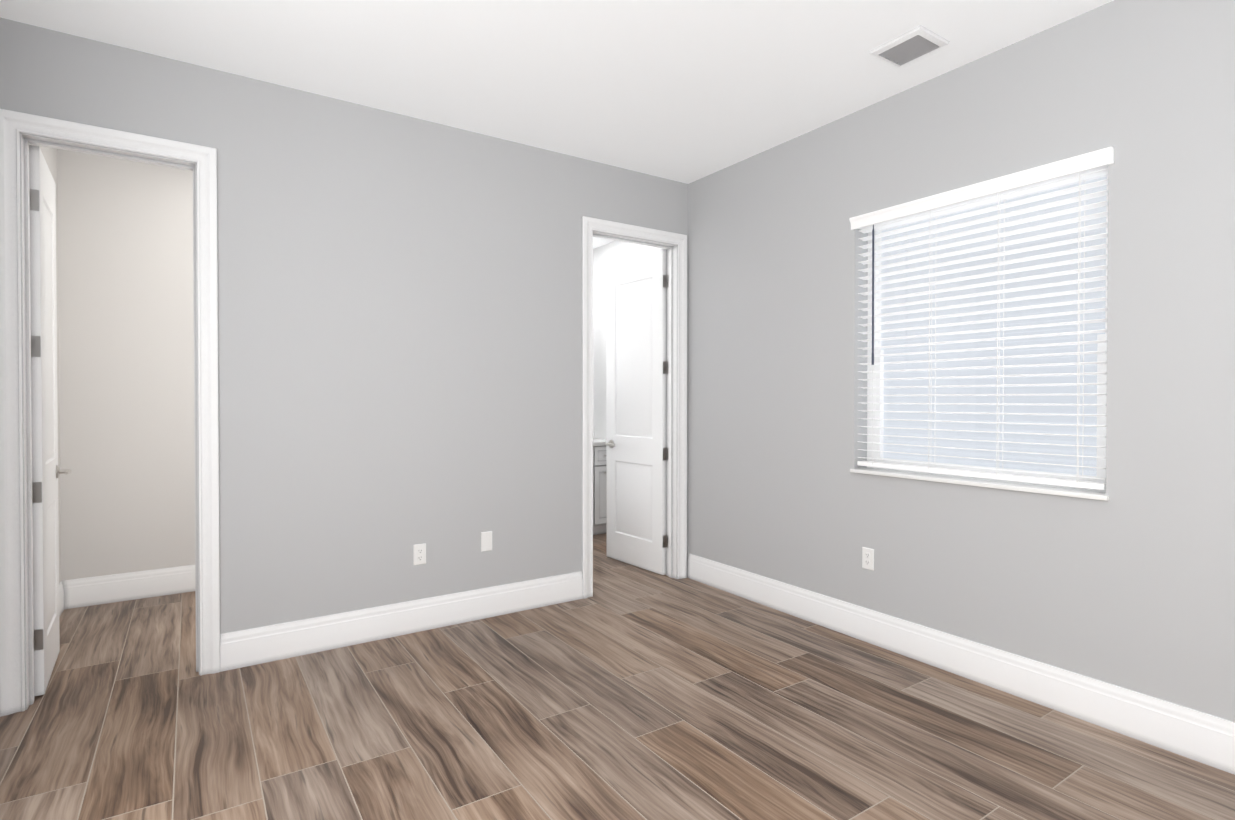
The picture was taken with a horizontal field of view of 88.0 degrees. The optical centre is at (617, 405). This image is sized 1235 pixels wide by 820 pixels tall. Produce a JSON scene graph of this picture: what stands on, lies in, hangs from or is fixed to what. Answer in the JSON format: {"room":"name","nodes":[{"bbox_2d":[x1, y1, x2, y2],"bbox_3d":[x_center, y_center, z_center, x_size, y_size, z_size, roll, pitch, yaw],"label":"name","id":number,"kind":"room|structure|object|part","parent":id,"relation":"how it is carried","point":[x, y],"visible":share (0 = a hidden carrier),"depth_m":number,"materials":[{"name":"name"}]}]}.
{"room":"empty bedroom","nodes":[
{"label":"empty bedroom","id":0,"kind":"room"},
{"bbox_2d":[29,144,60,582],"bbox_3d":[-3.091,-0.163,3.304,0.120,2.873,1.484,0,1,-34],"label":"wall","id":1,"kind":"structure","parent":0,"point":[49,154],"depth_m":3.91,"materials":[{"name":"white paint"}]},
{"bbox_2d":[59,581,63,616],"bbox_3d":[-3.041,1.184,3.364,0.015,0.178,1.464,0,1,-34],"label":"baseboard","id":2,"kind":"structure","parent":1,"relation":"attached to","point":[61,598],"depth_m":3.89,"materials":[{"name":"white wood"}]},
{"bbox_2d":[57,149,194,580],"bbox_3d":[-2.354,-0.178,4.761,2.965,2.873,0.120,0,1,-34],"label":"wall","id":3,"kind":"structure","parent":0,"point":[126,344],"depth_m":4.13,"materials":[{"name":"white paint"}]},
{"bbox_2d":[62,565,194,608],"bbox_3d":[-2.317,1.170,4.719,2.725,0.178,0.015,0,1,-34],"label":"baseboard","id":4,"kind":"structure","parent":3,"relation":"attached to","point":[95,590],"depth_m":4.14,"materials":[{"name":"white wood"}]},
{"bbox_2d":[0,17,687,633],"bbox_3d":[-1.115,-0.166,3.660,3.839,2.873,0.120,0,1,-34],"label":"wall","id":5,"kind":"structure","parent":0,"point":[398,337],"depth_m":3.45,"materials":[{"name":"grey paint"}]},
{"bbox_2d":[29,145,70,695],"bbox_3d":[-2.710,0.070,3.027,0.146,2.398,0.618,0,1,-36],"label":"hall door","id":6,"kind":"structure","parent":5,"relation":"in","point":[46,471],"depth_m":2.86,"materials":[{"name":"white wood"}]},
{"bbox_3d":[-2.838,0.337,3.205,0.146,0.064,0.184,0,1,-36],"label":"handle","id":7,"kind":"part","parent":6,"relation":"part of","materials":[{"name":"grey metal"}]},
{"bbox_2d":[0,109,219,716],"bbox_3d":[-2.260,0.031,2.886,0.775,2.495,0.141,0,1,-34],"label":"door frame","id":8,"kind":"structure","parent":5,"relation":"attached to","point":[14,125],"depth_m":2.72,"materials":[{"name":"white wood"}]},
{"bbox_2d":[220,571,582,671],"bbox_3d":[-1.068,1.182,3.624,2.015,0.178,0.015,0,1,-34],"label":"baseboard","id":9,"kind":"structure","parent":5,"relation":"attached to","point":[256,646],"depth_m":3.49,"materials":[{"name":"white wood"}]},
{"bbox_2d":[413,543,425,564],"bbox_3d":[-1.111,0.839,3.596,0.070,0.115,0.007,0,1,-34],"label":"electrical outlet","id":10,"kind":"object","parent":5,"relation":"attached to","point":[419,550],"visible":1,"depth_m":3.59,"materials":[{"name":"white plastic"}]},
{"bbox_2d":[481,531,491,551],"bbox_3d":[-0.781,0.814,3.818,0.070,0.115,0.006,0,1,-34],"label":"electrical outlet","id":11,"kind":"object","parent":5,"relation":"attached to","point":[486,541],"visible":1,"depth_m":3.81,"materials":[{"name":"white plastic"}]},
{"bbox_2d":[582,216,686,598],"bbox_3d":[0.103,0.014,4.465,0.880,2.495,0.141,0,1,-34],"label":"door frame","id":12,"kind":"structure","parent":5,"relation":"attached to","point":[590,225],"depth_m":4.62,"materials":[{"name":"white wood"}]},
{"bbox_2d":[605,249,666,574],"bbox_3d":[0.134,0.050,4.988,0.146,2.398,0.722,0,1,-37],"label":"bathroom door","id":13,"kind":"structure","parent":5,"relation":"in","point":[636,374],"depth_m":4.94,"materials":[{"name":"white wood"}]},
{"bbox_3d":[-0.027,0.316,5.207,0.146,0.064,0.184,0,1,-37],"label":"handle","id":14,"kind":"part","parent":13,"relation":"part of","materials":[{"name":"grey metal"}]},
{"bbox_2d":[0,0,1113,248],"bbox_3d":[-0.207,-1.634,2.831,4.803,0.080,7.050,0,1,-34],"label":"ceiling","id":15,"kind":"structure","parent":0,"point":[684,90],"depth_m":2.91,"materials":[{"name":"white paint"}]},
{"bbox_2d":[869,25,949,66],"bbox_3d":[1.295,-1.584,2.841,0.226,0.020,0.247,0,1,-34],"label":"ceiling vent","id":16,"kind":"object","parent":15,"relation":"in","point":[917,42],"visible":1,"depth_m":2.82,"materials":[{"name":"grey metal"}]},
{"bbox_2d":[0,533,1234,819],"bbox_3d":[-0.207,1.308,2.861,4.803,0.060,7.050,0,1,-34],"label":"floor","id":17,"kind":"structure","parent":0,"point":[626,691],"depth_m":2.51,"materials":[{"name":"brown wood"}]},
{"bbox_2d":[593,428,606,534],"bbox_3d":[-0.511,0.719,6.173,1.018,1.050,0.591,0,1,-34],"label":"bathroom vanity","id":18,"kind":"object","parent":17,"relation":"on","point":[599,492],"visible":0.21,"depth_m":6.10,"materials":[{"name":"white wood"}]},
{"bbox_2d":[593,241,662,438],"bbox_3d":[0.316,-0.190,5.953,0.120,2.873,2.104,0,1,-34],"label":"wall","id":19,"kind":"structure","parent":0,"point":[609,253],"depth_m":6.56,"materials":[{"name":"white paint"}]},
{"bbox_2d":[688,0,1234,721],"bbox_3d":[1.808,-0.159,2.939,0.220,2.873,4.566,0,1,-34],"label":"wall","id":20,"kind":"structure","parent":0,"point":[1130,584],"depth_m":2.81,"materials":[{"name":"grey paint"}]},
{"bbox_2d":[862,547,873,570],"bbox_3d":[1.345,0.826,3.437,0.007,0.115,0.070,0,1,-34],"label":"electrical outlet","id":21,"kind":"object","parent":20,"relation":"attached to","point":[868,558],"visible":1,"depth_m":3.43,"materials":[{"name":"white plastic"}]},
{"bbox_2d":[687,553,1234,774],"bbox_3d":[1.743,1.190,2.838,0.015,0.178,4.446,0,1,-34],"label":"baseboard","id":22,"kind":"structure","parent":20,"relation":"attached to","point":[1201,737],"depth_m":2.84,"materials":[{"name":"white wood"}]},
{"bbox_2d":[850,468,1108,500],"bbox_3d":[1.659,0.363,3.052,0.137,0.019,1.184,0,1,-34],"label":"window sill","id":23,"kind":"structure","parent":20,"relation":"attached to","point":[1072,492],"depth_m":2.92,"materials":[{"name":"white wood"}]},
{"bbox_2d":[867,174,1107,491],"bbox_3d":[1.741,-0.319,3.100,0.060,1.380,1.160,0,1,-34],"label":"window","id":24,"kind":"structure","parent":20,"relation":"in","point":[1101,452],"depth_m":3.08,"materials":[{"name":"glass"}]},
{"bbox_2d":[849,146,1113,489],"bbox_3d":[1.639,-0.341,3.031,0.092,1.354,1.196,0,1,-34],"label":"window blind","id":25,"kind":"object","parent":24,"relation":"attached to","point":[1096,163],"visible":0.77,"depth_m":2.92,"materials":[{"name":"white plastic"}]},
{"label":"outside","id":26,"kind":"structure","parent":0,"visible":0},
{"bbox_2d":[881,177,1105,475],"bbox_3d":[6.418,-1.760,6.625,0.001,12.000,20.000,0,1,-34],"label":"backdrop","id":27,"kind":"structure","parent":26,"point":[1011,399],"depth_m":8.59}
]}

